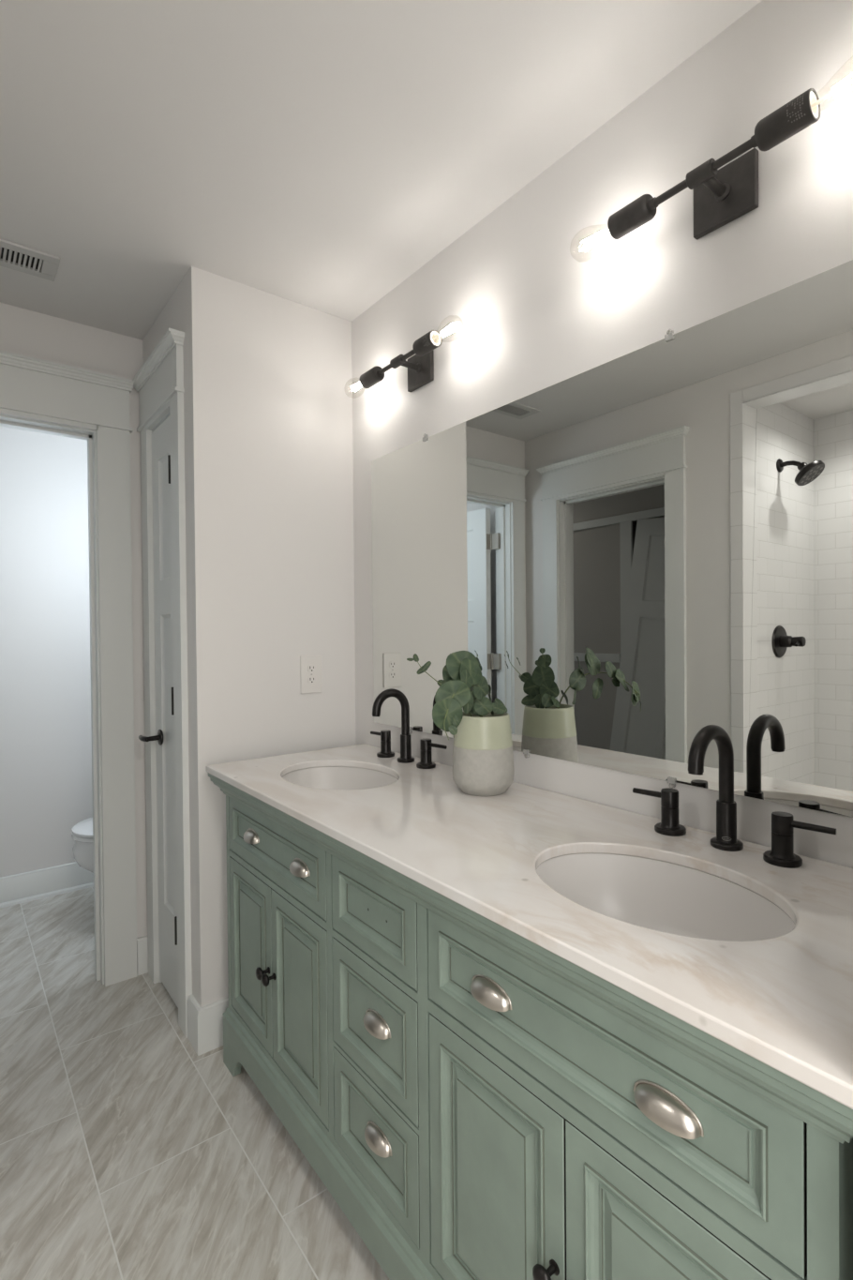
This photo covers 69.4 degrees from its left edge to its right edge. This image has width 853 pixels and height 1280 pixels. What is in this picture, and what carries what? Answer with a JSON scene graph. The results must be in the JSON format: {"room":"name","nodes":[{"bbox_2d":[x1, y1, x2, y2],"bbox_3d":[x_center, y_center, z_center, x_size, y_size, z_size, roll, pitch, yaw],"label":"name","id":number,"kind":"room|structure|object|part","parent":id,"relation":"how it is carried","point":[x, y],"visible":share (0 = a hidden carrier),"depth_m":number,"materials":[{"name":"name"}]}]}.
{"room":"bathroom","nodes":[
{"label":"bathroom","id":0,"kind":"room"},
{"bbox_2d":[0,426,92,877],"bbox_3d":[-1.928,0.062,3.024,1.630,2.370,0.120,-1,1,-38],"label":"wall","id":1,"kind":"structure","parent":0,"point":[46,733],"depth_m":3.00,"materials":[{"name":"white paint"}]},
{"bbox_2d":[0,861,93,908],"bbox_3d":[-1.840,1.180,3.002,1.510,0.134,0.030,-1,1,-38],"label":"baseboard","id":2,"kind":"structure","parent":1,"relation":"attached to","point":[20,888],"depth_m":2.99,"materials":[{"name":"white paint"}]},
{"bbox_2d":[0,302,147,937],"bbox_3d":[-1.254,0.065,2.238,1.530,2.370,0.117,-1,1,-38],"label":"wall","id":3,"kind":"structure","parent":0,"point":[22,331],"depth_m":2.28,"materials":[{"name":"white paint"}]},
{"bbox_2d":[0,328,192,1038],"bbox_3d":[-1.278,0.154,1.894,1.033,2.199,0.632,-1,1,-38],"label":"door frame","id":4,"kind":"structure","parent":3,"relation":"attached to","point":[97,414],"depth_m":2.22,"materials":[{"name":"white paint"}]},
{"bbox_2d":[136,934,148,975],"bbox_3d":[-1.058,1.180,2.311,0.051,0.134,0.016,-1,1,-38],"label":"baseboard","id":5,"kind":"structure","parent":3,"relation":"attached to","point":[142,942],"depth_m":2.30,"materials":[{"name":"white paint"}]},
{"bbox_2d":[0,887,390,1279],"bbox_3d":[-1.621,1.300,0.659,4.320,0.060,6.220,-1,1,-38],"label":"floor","id":6,"kind":"structure","parent":0,"point":[128,1152],"depth_m":1.52,"materials":[{"name":"tile"}]},
{"bbox_2d":[71,816,93,873],"bbox_3d":[-1.256,0.860,2.890,0.712,0.765,0.420,-1,1,-38],"label":"toilet","id":7,"kind":"object","parent":6,"relation":"on","point":[82,833],"visible":0.13,"depth_m":2.63,"materials":[{"name":"white ceramic"}]},
{"bbox_3d":[-1.327,0.848,2.836,0.534,0.018,0.374,-1,1,-38],"label":"seat","id":8,"kind":"part","parent":7,"relation":"part of","materials":[{"name":"white plastic"}]},
{"bbox_3d":[-1.331,0.825,2.833,0.523,0.024,0.372,-1,1,-38],"label":"lid","id":9,"kind":"part","parent":7,"relation":"part of","materials":[{"name":"white plastic"}]},
{"bbox_3d":[-1.293,1.050,2.863,0.612,0.385,0.368,-1,1,-38],"label":"bowl","id":10,"kind":"part","parent":7,"relation":"part of","materials":[{"name":"white ceramic"}]},
{"bbox_2d":[207,772,852,1279],"bbox_3d":[0.077,0.818,1.332,0.535,0.859,1.659,-1,1,-38],"label":"vanity cabinet","id":11,"kind":"object","parent":6,"relation":"on","point":[475,1101],"visible":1,"depth_m":0.93,"materials":[{"name":"green paint"}]},
{"bbox_3d":[-0.478,0.528,1.664,0.022,0.032,0.088,-1,1,-38],"label":"cup pull","id":12,"kind":"part","parent":11,"relation":"part of","materials":[{"name":"silver metal"}]},
{"bbox_3d":[-0.477,0.849,1.687,0.022,0.434,0.288,-1,1,-38],"label":"door","id":13,"kind":"part","parent":11,"relation":"part of","materials":[{"name":"green paint"}]},
{"bbox_3d":[-0.418,0.848,1.572,0.033,0.031,0.031,-1,1,-38],"label":"knob","id":14,"kind":"part","parent":11,"relation":"part of","materials":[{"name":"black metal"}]},
{"bbox_3d":[-0.396,0.849,1.544,0.033,0.031,0.031,-1,1,-38],"label":"knob","id":15,"kind":"part","parent":11,"relation":"part of","materials":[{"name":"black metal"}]},
{"bbox_3d":[-0.391,0.529,1.569,0.022,0.160,0.578,-1,1,-38],"label":"drawer","id":16,"kind":"part","parent":11,"relation":"part of","materials":[{"name":"green paint"}]},
{"bbox_3d":[-0.301,0.529,1.437,0.022,0.032,0.088,-1,1,-38],"label":"cup pull","id":17,"kind":"part","parent":11,"relation":"part of","materials":[{"name":"silver metal"}]},
{"bbox_3d":[-0.299,0.850,1.457,0.022,0.434,0.288,-1,1,-38],"label":"door","id":18,"kind":"part","parent":11,"relation":"part of","materials":[{"name":"green paint"}]},
{"bbox_3d":[-0.104,0.533,1.200,0.022,0.164,0.298,-1,1,-38],"label":"drawer","id":19,"kind":"part","parent":11,"relation":"part of","materials":[{"name":"green paint"}]},
{"bbox_3d":[-0.102,0.746,1.202,0.022,0.220,0.298,-1,1,-38],"label":"drawer","id":20,"kind":"part","parent":11,"relation":"part of","materials":[{"name":"green paint"}]},
{"bbox_3d":[-0.100,0.971,1.205,0.022,0.200,0.298,-1,1,-38],"label":"drawer","id":21,"kind":"part","parent":11,"relation":"part of","materials":[{"name":"green paint"}]},
{"bbox_3d":[-0.101,0.735,1.183,0.022,0.032,0.088,-1,1,-38],"label":"cup pull","id":22,"kind":"part","parent":11,"relation":"part of","materials":[{"name":"silver metal"}]},
{"bbox_3d":[-0.099,0.958,1.185,0.022,0.032,0.088,-1,1,-38],"label":"cup pull","id":23,"kind":"part","parent":11,"relation":"part of","materials":[{"name":"silver metal"}]},
{"bbox_3d":[0.091,0.531,0.931,0.022,0.032,0.088,-1,1,-38],"label":"cup pull","id":24,"kind":"part","parent":11,"relation":"part of","materials":[{"name":"silver metal"}]},
{"bbox_3d":[0.100,0.854,0.944,0.022,0.430,0.292,-1,1,-38],"label":"door","id":25,"kind":"part","parent":11,"relation":"part of","materials":[{"name":"green paint"}]},
{"bbox_2d":[205,743,852,1109],"bbox_3d":[0.075,0.378,1.327,0.551,0.020,1.656,-1,1,-38],"label":"countertop","id":26,"kind":"structure","parent":11,"relation":"on","point":[785,1001],"depth_m":0.92,"materials":[{"name":"white stone"}]},
{"bbox_2d":[282,766,397,790],"bbox_3d":[-0.240,0.467,1.694,0.312,0.160,0.418,-1,1,-38],"label":"sink","id":27,"kind":"object","parent":26,"relation":"in","point":[330,777],"visible":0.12,"depth_m":1.85,"materials":[{"name":"white ceramic"}]},
{"bbox_2d":[370,688,447,768],"bbox_3d":[-0.099,0.253,1.817,0.143,0.221,0.354,-1,1,-38],"label":"faucet","id":28,"kind":"object","parent":26,"relation":"on","point":[426,744],"visible":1,"depth_m":1.83,"materials":[{"name":"black metal"}]},
{"bbox_3d":[-0.155,0.296,1.957,0.012,0.012,0.064,-1,1,-43],"label":"lever","id":29,"kind":"part","parent":28,"relation":"part of","materials":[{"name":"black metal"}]},
{"bbox_3d":[-0.127,0.323,1.926,0.056,0.080,0.056,-1,1,-38],"label":"handle","id":30,"kind":"part","parent":28,"relation":"part of","materials":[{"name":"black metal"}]},
{"bbox_3d":[-0.062,0.323,1.845,0.052,0.080,0.052,-1,1,-38],"label":"spout","id":31,"kind":"part","parent":28,"relation":"part of","materials":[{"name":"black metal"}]},
{"bbox_3d":[-0.001,0.324,1.764,0.056,0.080,0.056,-1,1,-38],"label":"handle","id":32,"kind":"part","parent":28,"relation":"part of","materials":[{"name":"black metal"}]},
{"bbox_3d":[0.029,0.297,1.734,0.065,0.012,0.012,0,1,42],"label":"lever","id":33,"kind":"part","parent":28,"relation":"part of","materials":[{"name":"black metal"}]},
{"bbox_2d":[452,711,514,796],"bbox_3d":[0.137,0.272,1.491,0.148,0.187,0.148,-1,1,-38],"label":"vase","id":34,"kind":"object","parent":26,"relation":"on","point":[483,756],"visible":0.93,"depth_m":1.43,"materials":[{"name":"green ceramic"}]},
{"bbox_2d":[406,653,471,716],"bbox_3d":[0.044,0.188,1.559,0.237,0.304,0.042,0,1,41],"label":"eucalyptus sprig","id":35,"kind":"object","parent":34,"relation":"in","point":[423,669],"visible":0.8,"depth_m":1.58,"materials":[{"name":"green plant"}]},
{"bbox_2d":[432,650,493,739],"bbox_3d":[0.075,0.183,1.376,0.101,0.318,0.282,0,1,26],"label":"eucalyptus sprig","id":36,"kind":"object","parent":34,"relation":"in","point":[461,671],"visible":0.99,"depth_m":1.33,"materials":[{"name":"green plant"}]},
{"bbox_3d":[0.093,0.217,1.374,0.010,0.251,0.271,0,1,24],"label":"stem","id":37,"kind":"part","parent":36,"relation":"part of","materials":[{"name":"green plant"}]},
{"bbox_2d":[468,650,507,717],"bbox_3d":[0.127,0.183,1.513,0.147,0.315,0.074,0,1,40],"label":"eucalyptus sprig","id":38,"kind":"object","parent":34,"relation":"in","point":[499,708],"visible":0.41,"depth_m":1.48,"materials":[{"name":"green plant"}]},
{"bbox_2d":[536,853,795,941],"bbox_3d":[0.344,0.470,0.942,0.312,0.160,0.418,-1,1,-38],"label":"sink","id":39,"kind":"object","parent":26,"relation":"in","point":[652,894],"visible":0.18,"depth_m":1.07,"materials":[{"name":"white ceramic"}]},
{"bbox_2d":[632,724,836,868],"bbox_3d":[0.492,0.256,1.070,0.143,0.221,0.350,-1,1,-38],"label":"faucet","id":40,"kind":"object","parent":26,"relation":"on","point":[782,854],"visible":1,"depth_m":1.08,"materials":[{"name":"black metal"}]},
{"bbox_3d":[0.437,0.299,1.207,0.012,0.012,0.065,-1,1,-43],"label":"lever","id":41,"kind":"part","parent":40,"relation":"part of","materials":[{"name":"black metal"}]},
{"bbox_3d":[0.465,0.326,1.176,0.056,0.080,0.056,-1,1,-38],"label":"handle","id":42,"kind":"part","parent":40,"relation":"part of","materials":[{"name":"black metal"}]},
{"bbox_3d":[0.532,0.326,1.093,0.052,0.080,0.052,-1,1,-38],"label":"spout","id":43,"kind":"part","parent":40,"relation":"part of","materials":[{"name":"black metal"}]},
{"bbox_3d":[0.588,0.327,1.018,0.056,0.080,0.056,-1,1,-38],"label":"handle","id":44,"kind":"part","parent":40,"relation":"part of","materials":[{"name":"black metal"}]},
{"bbox_3d":[0.618,0.300,0.988,0.065,0.012,0.012,0,1,42],"label":"lever","id":45,"kind":"part","parent":40,"relation":"part of","materials":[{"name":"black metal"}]},
{"bbox_3d":[0.161,0.851,0.827,0.033,0.031,0.031,-1,1,-38],"label":"knob","id":46,"kind":"part","parent":11,"relation":"part of","materials":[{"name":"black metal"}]},
{"bbox_3d":[0.187,0.532,0.825,0.022,0.160,0.584,-1,1,-38],"label":"drawer","id":47,"kind":"part","parent":11,"relation":"part of","materials":[{"name":"green paint"}]},
{"bbox_3d":[0.280,0.855,0.712,0.022,0.430,0.290,-1,1,-38],"label":"door","id":48,"kind":"part","parent":11,"relation":"part of","materials":[{"name":"green paint"}]},
{"bbox_3d":[0.269,0.532,0.702,0.022,0.032,0.088,-1,1,-38],"label":"cup pull","id":49,"kind":"part","parent":11,"relation":"part of","materials":[{"name":"silver metal"}]},
{"bbox_3d":[0.579,0.745,0.733,0.475,0.700,0.018,-1,1,-38],"label":"panel","id":50,"kind":"part","parent":11,"relation":"part of","materials":[{"name":"green paint"}]},
{"bbox_2d":[142,266,356,1007],"bbox_3d":[-0.654,0.059,2.260,0.555,2.370,0.585,-1,1,-38],"label":"wall","id":51,"kind":"structure","parent":0,"point":[268,377],"depth_m":1.97,"materials":[{"name":"white paint"}]},
{"bbox_2d":[138,415,178,1008],"bbox_3d":[-0.914,0.243,2.123,0.098,1.978,0.315,-1,1,-38],"label":"door","id":52,"kind":"structure","parent":51,"relation":"in","point":[164,737],"depth_m":2.16,"materials":[{"name":"white paint"}]},
{"bbox_3d":[-0.984,0.344,2.187,0.063,0.056,0.129,-1,1,-38],"label":"handle","id":53,"kind":"part","parent":52,"relation":"part of","materials":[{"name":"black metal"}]},
{"bbox_2d":[186,993,228,1055],"bbox_3d":[-0.494,1.178,2.065,0.568,0.134,0.105,-1,1,-38],"label":"baseboard","id":54,"kind":"structure","parent":51,"relation":"attached to","point":[205,1023],"depth_m":1.88,"materials":[{"name":"white paint"}]},
{"bbox_2d":[300,655,322,693],"bbox_3d":[-0.391,0.116,2.090,0.080,0.128,0.007,-1,1,-38],"label":"wall outlet","id":55,"kind":"object","parent":51,"relation":"attached to","point":[310,666],"visible":1,"depth_m":2.09,"materials":[{"name":"white plastic"}]},
{"bbox_2d":[307,664,316,672],"bbox_3d":[-0.389,0.097,2.088,0.028,0.028,0.002,-1,1,-38],"label":"receptacle","id":56,"kind":"object","parent":55,"relation":"attached to","point":[310,668],"depth_m":2.09,"materials":[{"name":"white plastic"}]},
{"bbox_2d":[308,676,316,684],"bbox_3d":[-0.389,0.136,2.088,0.028,0.028,0.002,-1,1,-38],"label":"receptacle","id":57,"kind":"object","parent":55,"relation":"attached to","point":[311,679],"depth_m":2.09,"materials":[{"name":"white plastic"}]},
{"bbox_2d":[0,0,762,340],"bbox_3d":[-1.643,-1.139,0.632,4.320,0.080,6.220,-1,1,-38],"label":"ceiling","id":58,"kind":"structure","parent":0,"point":[319,155],"depth_m":1.34,"materials":[{"name":"white paint"}]},
{"bbox_2d":[0,238,60,281],"bbox_3d":[-1.249,-1.110,1.746,0.349,0.009,0.140,-1,1,-38],"label":"ceiling vent","id":59,"kind":"object","parent":58,"relation":"in","point":[14,256],"visible":1,"depth_m":1.80,"materials":[{"name":"white metal"}]},
{"bbox_2d":[351,0,852,868],"bbox_3d":[0.330,0.058,1.543,0.120,2.370,5.230,-1,1,-38],"label":"wall","id":60,"kind":"structure","parent":0,"point":[532,310],"depth_m":1.30,"materials":[{"name":"white paint"}]},
{"bbox_2d":[350,323,456,391],"bbox_3d":[-0.060,-0.816,1.830,0.120,0.100,0.562,-1,1,-38],"label":"wall sconce","id":61,"kind":"object","parent":60,"relation":"attached to","point":[420,366],"visible":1,"depth_m":1.83,"materials":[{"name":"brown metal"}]},
{"bbox_2d":[360,365,384,388],"bbox_3d":[-0.166,-0.819,1.917,0.045,0.045,0.092,-1,1,-38],"label":"socket","id":62,"kind":"object","parent":61,"relation":"attached to","point":[373,376],"depth_m":1.90,"materials":[{"name":"black metal"}]},
{"bbox_3d":[-0.050,-0.819,1.838,0.067,0.028,0.028,-1,1,-38],"label":"stem","id":63,"kind":"part","parent":61,"relation":"part of","materials":[{"name":"brown metal"}]},
{"bbox_2d":[412,329,442,356],"bbox_3d":[-0.002,-0.818,1.706,0.045,0.045,0.092,-1,1,-38],"label":"socket","id":64,"kind":"object","parent":61,"relation":"attached to","point":[431,340],"depth_m":1.68,"materials":[{"name":"black metal"}]},
{"bbox_2d":[371,259,852,817],"bbox_3d":[0.278,-0.161,1.496,0.011,0.912,1.502,-1,1,-38],"label":"wall mirror","id":65,"kind":"object","parent":60,"relation":"attached to","point":[640,551],"visible":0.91,"depth_m":1.24,"materials":[{"name":"clear glass"}]},
{"bbox_2d":[581,73,852,251],"bbox_3d":[0.506,-0.816,1.100,0.120,0.100,0.562,-1,1,-38],"label":"wall sconce","id":66,"kind":"object","parent":60,"relation":"attached to","point":[728,193],"visible":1,"depth_m":1.10,"materials":[{"name":"brown metal"}]},
{"bbox_2d":[607,194,658,240],"bbox_3d":[0.401,-0.818,1.187,0.045,0.045,0.092,-1,1,-38],"label":"socket","id":67,"kind":"object","parent":66,"relation":"attached to","point":[641,210],"depth_m":1.17,"materials":[{"name":"black metal"}]},
{"bbox_3d":[0.517,-0.818,1.108,0.067,0.028,0.028,-1,1,-38],"label":"stem","id":68,"kind":"part","parent":66,"relation":"part of","materials":[{"name":"brown metal"}]},
{"bbox_2d":[751,88,821,151],"bbox_3d":[0.565,-0.817,0.976,0.045,0.045,0.092,-1,1,-38],"label":"socket","id":69,"kind":"object","parent":66,"relation":"attached to","point":[804,111],"depth_m":0.96,"materials":[{"name":"black metal"}]}
]}

